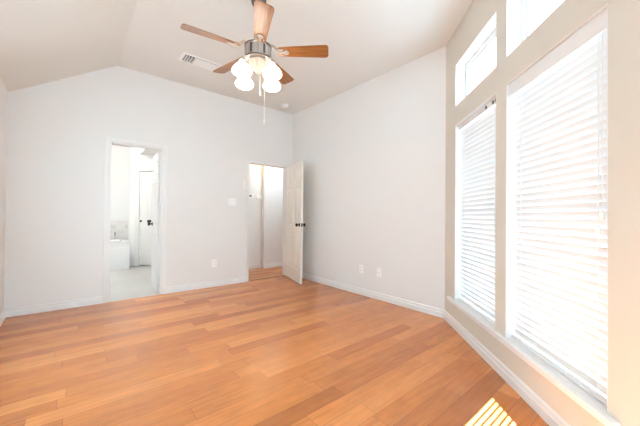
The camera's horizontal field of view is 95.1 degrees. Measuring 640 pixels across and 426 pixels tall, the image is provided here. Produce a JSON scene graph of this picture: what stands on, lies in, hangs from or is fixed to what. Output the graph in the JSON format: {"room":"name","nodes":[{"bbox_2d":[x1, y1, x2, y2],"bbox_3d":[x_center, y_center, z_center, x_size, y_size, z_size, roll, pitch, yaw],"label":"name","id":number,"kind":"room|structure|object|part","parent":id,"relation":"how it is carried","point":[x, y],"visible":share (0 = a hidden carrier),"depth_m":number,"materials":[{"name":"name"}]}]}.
{"room":"empty bedroom","nodes":[
{"label":"empty bedroom","id":0,"kind":"room"},
{"bbox_2d":[0,78,7,313],"bbox_3d":[-1.773,-0.120,1.159,0.120,2.462,5.058,1,-1,-40],"label":"wall","id":1,"kind":"structure","parent":0,"point":[3,91],"depth_m":2.99,"materials":[{"name":"white paint"}]},
{"bbox_2d":[0,309,5,325],"bbox_3d":[-1.732,1.067,1.192,0.017,0.090,5.058,1,-1,-40],"label":"baseboard","id":2,"kind":"structure","parent":1,"relation":"attached to","point":[3,313],"depth_m":3.00,"materials":[{"name":"white paint"}]},
{"bbox_2d":[111,145,130,239],"bbox_3d":[-5.084,-0.373,6.191,3.400,3.000,0.120,1,-1,-40],"label":"wall","id":3,"kind":"structure","parent":0,"point":[120,170],"depth_m":6.61,"materials":[{"name":"white paint"}]},
{"bbox_2d":[110,220,127,239],"bbox_3d":[-5.371,0.637,5.859,2.560,0.970,0.015,1,-1,-40],"label":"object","id":4,"kind":"structure","parent":3,"relation":"attached to","point":[120,227],"depth_m":6.58,"materials":[{"name":"stone"}]},
{"bbox_2d":[129,147,155,265],"bbox_3d":[-3.496,-0.349,6.566,1.150,3.010,0.620,0,-1,5],"label":"wall","id":5,"kind":"structure","parent":0,"point":[137,160],"depth_m":6.30,"materials":[{"name":"white paint"}]},
{"bbox_2d":[134,168,152,265],"bbox_3d":[-3.742,0.089,6.314,0.470,2.105,0.114,0,-1,5],"label":"trim","id":6,"kind":"structure","parent":5,"relation":"attached to","point":[137,170],"depth_m":6.28,"materials":[{"name":"white paint"}]},
{"bbox_2d":[139,172,152,264],"bbox_3d":[-3.735,0.109,6.287,0.310,2.005,0.102,0,-1,5],"label":"door","id":7,"kind":"structure","parent":5,"relation":"in","point":[146,178],"depth_m":6.31,"materials":[{"name":"white paint"}]},
{"bbox_2d":[139,148,159,153],"bbox_3d":[-2.793,-1.558,5.508,0.650,0.600,2.662,1,-1,-40],"label":"trim","id":8,"kind":"structure","parent":5,"relation":"attached to","point":[141,151],"depth_m":6.09,"materials":[{"name":"white paint"}]},
{"bbox_2d":[4,66,292,308],"bbox_3d":[-1.977,-0.392,4.374,3.947,3.084,0.120,1,-1,-40],"label":"wall","id":9,"kind":"structure","parent":0,"point":[57,130],"depth_m":3.71,"materials":[{"name":"white paint"}]},
{"bbox_2d":[5,296,102,317],"bbox_3d":[-3.041,1.075,3.385,0.845,0.090,0.017,1,-1,-40],"label":"baseboard","id":10,"kind":"structure","parent":9,"relation":"attached to","point":[18,311],"depth_m":3.35,"materials":[{"name":"white paint"}]},
{"bbox_2d":[102,136,167,302],"bbox_3d":[-2.473,0.085,3.946,0.719,2.092,0.138,1,-1,-40],"label":"trim","id":11,"kind":"structure","parent":9,"relation":"attached to","point":[123,142],"depth_m":3.90,"materials":[{"name":"white paint"}]},
{"bbox_2d":[148,151,159,291],"bbox_3d":[-2.475,0.122,4.413,0.169,2.003,0.582,1,-1,-36],"label":"door","id":12,"kind":"structure","parent":9,"relation":"in","point":[156,159],"depth_m":4.31,"materials":[{"name":"white paint"}]},
{"bbox_2d":[166,276,245,293],"bbox_3d":[-1.708,1.099,4.509,1.203,0.090,0.017,1,-1,-40],"label":"baseboard","id":13,"kind":"structure","parent":9,"relation":"attached to","point":[186,287],"depth_m":4.46,"materials":[{"name":"white paint"}]},
{"bbox_2d":[212,259,216,266],"bbox_3d":[-1.647,0.785,4.566,0.075,0.118,0.009,1,-1,-40],"label":"electrical outlet","id":14,"kind":"object","parent":9,"relation":"attached to","point":[214,262],"visible":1,"depth_m":4.57,"materials":[{"name":"white plastic"}]},
{"bbox_2d":[228,198,235,205],"bbox_3d":[-1.426,-0.182,4.754,0.125,0.118,0.008,1,-1,-40],"label":"light switch","id":15,"kind":"object","parent":9,"relation":"attached to","point":[231,201],"visible":1,"depth_m":4.76,"materials":[{"name":"white plastic"}]},
{"bbox_2d":[248,275,284,280],"bbox_3d":[-0.942,1.153,5.206,0.750,0.008,0.040,1,-1,-40],"label":"trim","id":16,"kind":"structure","parent":9,"relation":"attached to","point":[280,275],"depth_m":5.22,"materials":[{"name":"brown wood"}]},
{"bbox_2d":[245,159,289,281],"bbox_3d":[-0.950,0.125,5.236,0.868,2.065,0.130,1,-1,-40],"label":"trim","id":17,"kind":"structure","parent":9,"relation":"attached to","point":[262,163],"depth_m":5.12,"materials":[{"name":"white paint"}]},
{"bbox_2d":[285,161,305,283],"bbox_3d":[-0.456,0.152,5.070,0.169,1.993,0.773,1,-1,-25],"label":"door","id":18,"kind":"structure","parent":9,"relation":"in","point":[294,223],"depth_m":4.98,"materials":[{"name":"beige paint"}]},
{"bbox_2d":[0,0,473,114],"bbox_3d":[-0.262,-1.603,2.366,3.947,0.808,5.264,1,-1,-40],"label":"ceiling","id":19,"kind":"structure","parent":0,"point":[42,41],"depth_m":3.00,"materials":[{"name":"white paint"}]},
{"bbox_2d":[178,52,222,70],"bbox_3d":[-1.492,-1.877,3.670,0.470,0.033,0.230,1,-1,-40],"label":"ceiling vent","id":20,"kind":"object","parent":19,"relation":"in","point":[191,59],"visible":0.91,"depth_m":3.64,"materials":[{"name":"white plastic"}]},
{"bbox_2d":[180,0,327,123],"bbox_3d":[-0.581,-1.339,2.581,1.185,1.099,1.204,1,-1,-40],"label":"ceiling fan","id":21,"kind":"object","parent":19,"relation":"hanging from","point":[257,55],"visible":1,"depth_m":2.51,"materials":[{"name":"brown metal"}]},
{"bbox_3d":[-0.876,-1.429,2.367,0.449,0.040,0.137,1,-1,-34],"label":"blade","id":22,"kind":"part","parent":21,"relation":"part of","materials":[{"name":"brown wood"}]},
{"bbox_3d":[-0.861,-1.425,2.834,0.449,0.040,0.137,0,-1,38],"label":"blade","id":23,"kind":"part","parent":21,"relation":"part of","materials":[{"name":"brown wood"}]},
{"bbox_3d":[-0.704,-1.449,2.483,0.173,0.085,0.084,1,-1,-34],"label":"blade arm","id":24,"kind":"part","parent":21,"relation":"part of","materials":[{"name":"silver metal"}]},
{"bbox_3d":[-0.650,-1.214,2.444,0.166,0.120,0.166,1,-1,-40],"label":"lamp shade","id":25,"kind":"part","parent":21,"relation":"part of","materials":[{"name":"white glass"}]},
{"bbox_3d":[-0.693,-1.212,2.688,0.166,0.120,0.166,1,-1,-40],"label":"lamp shade","id":26,"kind":"part","parent":21,"relation":"part of","materials":[{"name":"white glass"}]},
{"bbox_3d":[-0.549,-1.283,2.588,0.184,0.118,0.184,1,-1,-40],"label":"lamp shade","id":27,"kind":"part","parent":21,"relation":"part of","materials":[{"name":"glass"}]},
{"bbox_3d":[-0.494,-1.448,2.408,0.084,0.085,0.173,1,-1,-16],"label":"blade arm","id":28,"kind":"part","parent":21,"relation":"part of","materials":[{"name":"silver metal"}]},
{"bbox_3d":[-0.437,-1.426,2.208,0.137,0.040,0.449,1,-1,-16],"label":"blade","id":29,"kind":"part","parent":21,"relation":"part of","materials":[{"name":"brown wood"}]},
{"bbox_3d":[-0.489,-1.056,2.586,0.004,0.475,0.004,1,-1,-40],"label":"pull chain","id":30,"kind":"part","parent":21,"relation":"part of","materials":[{"name":"white metal"}]},
{"bbox_3d":[-0.449,-1.210,2.731,0.166,0.120,0.166,1,-1,-40],"label":"lamp shade","id":31,"kind":"part","parent":21,"relation":"part of","materials":[{"name":"white glass"}]},
{"bbox_3d":[-0.406,-1.212,2.487,0.166,0.120,0.166,1,-1,-40],"label":"lamp shade","id":32,"kind":"part","parent":21,"relation":"part of","materials":[{"name":"white glass"}]},
{"bbox_3d":[-0.358,-1.445,2.584,0.173,0.085,0.084,1,-1,2],"label":"blade arm","id":33,"kind":"part","parent":21,"relation":"part of","materials":[{"name":"silver metal"}]},
{"bbox_3d":[-0.412,-1.419,2.963,0.137,0.040,0.449,0,-1,20],"label":"blade","id":34,"kind":"part","parent":21,"relation":"part of","materials":[{"name":"brown wood"}]},
{"bbox_3d":[-0.150,-1.420,2.577,0.449,0.040,0.137,1,-1,2],"label":"blade","id":35,"kind":"part","parent":21,"relation":"part of","materials":[{"name":"brown wood"}]},
{"bbox_2d":[249,164,282,267],"bbox_3d":[-1.210,-0.135,6.286,2.550,2.600,0.230,1,-1,-40],"label":"wall","id":36,"kind":"structure","parent":0,"point":[266,213],"depth_m":6.22,"materials":[{"name":"white paint"}]},
{"bbox_2d":[249,263,260,268],"bbox_3d":[-1.693,1.111,5.859,1.155,0.090,0.017,1,-1,-40],"label":"baseboard","id":37,"kind":"structure","parent":36,"relation":"attached to","point":[252,266],"depth_m":6.13,"materials":[{"name":"white paint"}]},
{"bbox_2d":[264,262,281,267],"bbox_3d":[-0.713,1.127,6.542,1.225,0.090,0.017,1,-1,-40],"label":"baseboard","id":38,"kind":"structure","parent":36,"relation":"attached to","point":[270,265],"depth_m":6.28,"materials":[{"name":"white paint"}]},
{"bbox_2d":[0,265,548,425],"bbox_3d":[-1.343,1.180,3.740,6.000,0.080,8.947,1,-1,-40],"label":"floor","id":39,"kind":"structure","parent":0,"point":[276,351],"depth_m":2.20,"materials":[{"name":"brown wood"}]},
{"bbox_2d":[110,232,129,270],"bbox_3d":[-4.944,0.756,5.536,2.204,0.734,0.764,1,-1,-40],"label":"bathtub","id":40,"kind":"object","parent":39,"relation":"on","point":[119,248],"visible":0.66,"depth_m":5.85,"materials":[{"name":"white ceramic"}]},
{"bbox_2d":[293,46,445,309],"bbox_3d":[0.482,-0.349,4.427,0.120,3.024,2.970,1,-1,-40],"label":"wall","id":41,"kind":"structure","parent":0,"point":[372,153],"depth_m":3.93,"materials":[{"name":"white paint"}]},
{"bbox_2d":[359,265,362,272],"bbox_3d":[0.588,0.799,4.177,0.009,0.118,0.075,1,-1,-40],"label":"electrical outlet","id":42,"kind":"object","parent":41,"relation":"attached to","point":[360,266],"visible":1,"depth_m":4.18,"materials":[{"name":"white plastic"}]},
{"bbox_2d":[302,273,443,317],"bbox_3d":[0.415,1.117,4.369,0.017,0.090,2.970,1,-1,-40],"label":"baseboard","id":43,"kind":"structure","parent":41,"relation":"attached to","point":[416,306],"depth_m":3.89,"materials":[{"name":"white paint"}]},
{"bbox_2d":[377,268,380,276],"bbox_3d":[0.789,0.800,3.932,0.017,0.118,0.075,1,-1,-40],"label":"cable plate","id":44,"kind":"object","parent":41,"relation":"attached to","point":[378,269],"visible":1,"depth_m":3.93,"materials":[{"name":"white plastic"}]},
{"bbox_2d":[445,0,639,425],"bbox_3d":[1.364,-0.365,1.785,0.170,3.024,2.932,0,-1,4],"label":"wall","id":45,"kind":"structure","parent":0,"point":[623,15],"depth_m":1.45,"materials":[{"name":"beige paint"}]},
{"bbox_2d":[465,28,495,96],"bbox_3d":[1.469,-1.296,2.577,0.050,0.427,0.795,0,-1,4],"label":"window","id":46,"kind":"structure","parent":45,"relation":"in","point":[491,39],"depth_m":2.79,"materials":[{"name":"white glass"}]},
{"bbox_2d":[443,310,569,425],"bbox_3d":[1.257,1.101,1.778,0.019,0.090,2.932,0,-1,4],"label":"baseboard","id":47,"kind":"structure","parent":45,"relation":"attached to","point":[530,397],"depth_m":1.93,"materials":[{"name":"white paint"}]},
{"bbox_2d":[521,0,531,41],"bbox_3d":[1.397,-1.306,1.652,0.050,0.427,0.790,0,-1,4],"label":"window","id":48,"kind":"structure","parent":45,"relation":"in","point":[526,5],"depth_m":2.00,"materials":[{"name":"white glass"}]},
{"bbox_2d":[455,0,607,413],"bbox_3d":[1.351,-0.323,2.112,0.092,2.386,1.721,0,-1,4],"label":"trim","id":49,"kind":"structure","parent":45,"relation":"attached to","point":[513,33],"depth_m":2.04,"materials":[{"name":"white paint"}]},
{"bbox_2d":[447,296,620,425],"bbox_3d":[1.322,0.880,2.126,0.130,0.035,1.892,0,-1,4],"label":"trim","id":50,"kind":"structure","parent":45,"relation":"attached to","point":[592,405],"depth_m":1.58,"materials":[{"name":"white paint"}]},
{"bbox_2d":[509,8,606,405],"bbox_3d":[1.310,-0.022,1.646,0.073,1.751,0.774,0,-1,4],"label":"window blind","id":51,"kind":"object","parent":45,"relation":"attached to","point":[561,100],"visible":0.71,"depth_m":1.56,"materials":[{"name":"white plastic"}]},
{"bbox_3d":[1.343,-0.005,1.937,0.028,1.691,0.002,0,-1,4],"label":"ladder cord","id":52,"kind":"part","parent":51,"relation":"part of","materials":[{"name":"white fabric"}]},
{"bbox_3d":[1.312,0.845,1.637,0.050,0.018,0.766,1,-1,4],"label":"rail","id":53,"kind":"part","parent":51,"relation":"part of","materials":[{"name":"white plastic"}]},
{"bbox_3d":[1.262,-0.376,1.327,0.002,0.880,0.002,1,-1,4],"label":"pull cord","id":54,"kind":"part","parent":51,"relation":"part of","materials":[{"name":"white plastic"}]},
{"bbox_3d":[1.297,-0.011,1.353,0.028,1.691,0.002,0,-1,4],"label":"ladder cord","id":55,"kind":"part","parent":51,"relation":"part of","materials":[{"name":"white fabric"}]},
{"bbox_3d":[1.261,-0.411,1.308,0.002,0.810,0.002,1,-1,4],"label":"pull cord","id":56,"kind":"part","parent":51,"relation":"part of","materials":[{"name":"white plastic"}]},
{"bbox_2d":[521,315,606,386],"bbox_3d":[1.395,-0.019,1.639,0.050,1.770,0.790,0,-1,4],"label":"window","id":57,"kind":"structure","parent":45,"relation":"in","point":[526,315],"depth_m":1.70,"materials":[{"name":"white glass"}]},
{"label":"outside","id":58,"kind":"structure","parent":0,"visible":0},
{"bbox_2d":[475,289,606,377],"bbox_3d":[-0.013,1.367,-0.013,60.000,0.100,60.000,1,-1,-40],"label":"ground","id":59,"kind":"structure","parent":58,"point":[478,289],"depth_m":3.05,"materials":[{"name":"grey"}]},
{"bbox_2d":[473,0,563,88],"bbox_3d":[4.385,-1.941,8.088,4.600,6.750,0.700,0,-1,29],"label":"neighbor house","id":60,"kind":"structure","parent":59,"relation":"on","point":[541,9],"depth_m":7.79,"materials":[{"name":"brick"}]},
{"bbox_3d":[1.467,-0.010,2.564,0.050,1.770,0.795,0,-1,4],"label":"window","id":61,"kind":"structure","parent":0,"visible":0},
{"bbox_2d":[458,98,495,324],"bbox_3d":[1.388,-0.010,2.570,0.060,1.747,0.771,0,-1,4],"label":"window blind","id":62,"kind":"object","parent":61,"relation":"attached to","point":[478,132],"visible":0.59,"depth_m":2.55,"materials":[{"name":"white plastic"}]},
{"bbox_3d":[1.415,0.005,2.864,0.028,1.691,0.002,0,-1,4],"label":"ladder cord","id":63,"kind":"part","parent":62,"relation":"part of","materials":[{"name":"white fabric"}]},
{"bbox_3d":[1.384,0.854,2.562,0.050,0.018,0.771,0,-1,4],"label":"rail","id":64,"kind":"part","parent":62,"relation":"part of","materials":[{"name":"white plastic"}]},
{"bbox_3d":[1.369,-0.001,2.275,0.028,1.691,0.002,0,-1,4],"label":"ladder cord","id":65,"kind":"part","parent":62,"relation":"part of","materials":[{"name":"white fabric"}]}
]}

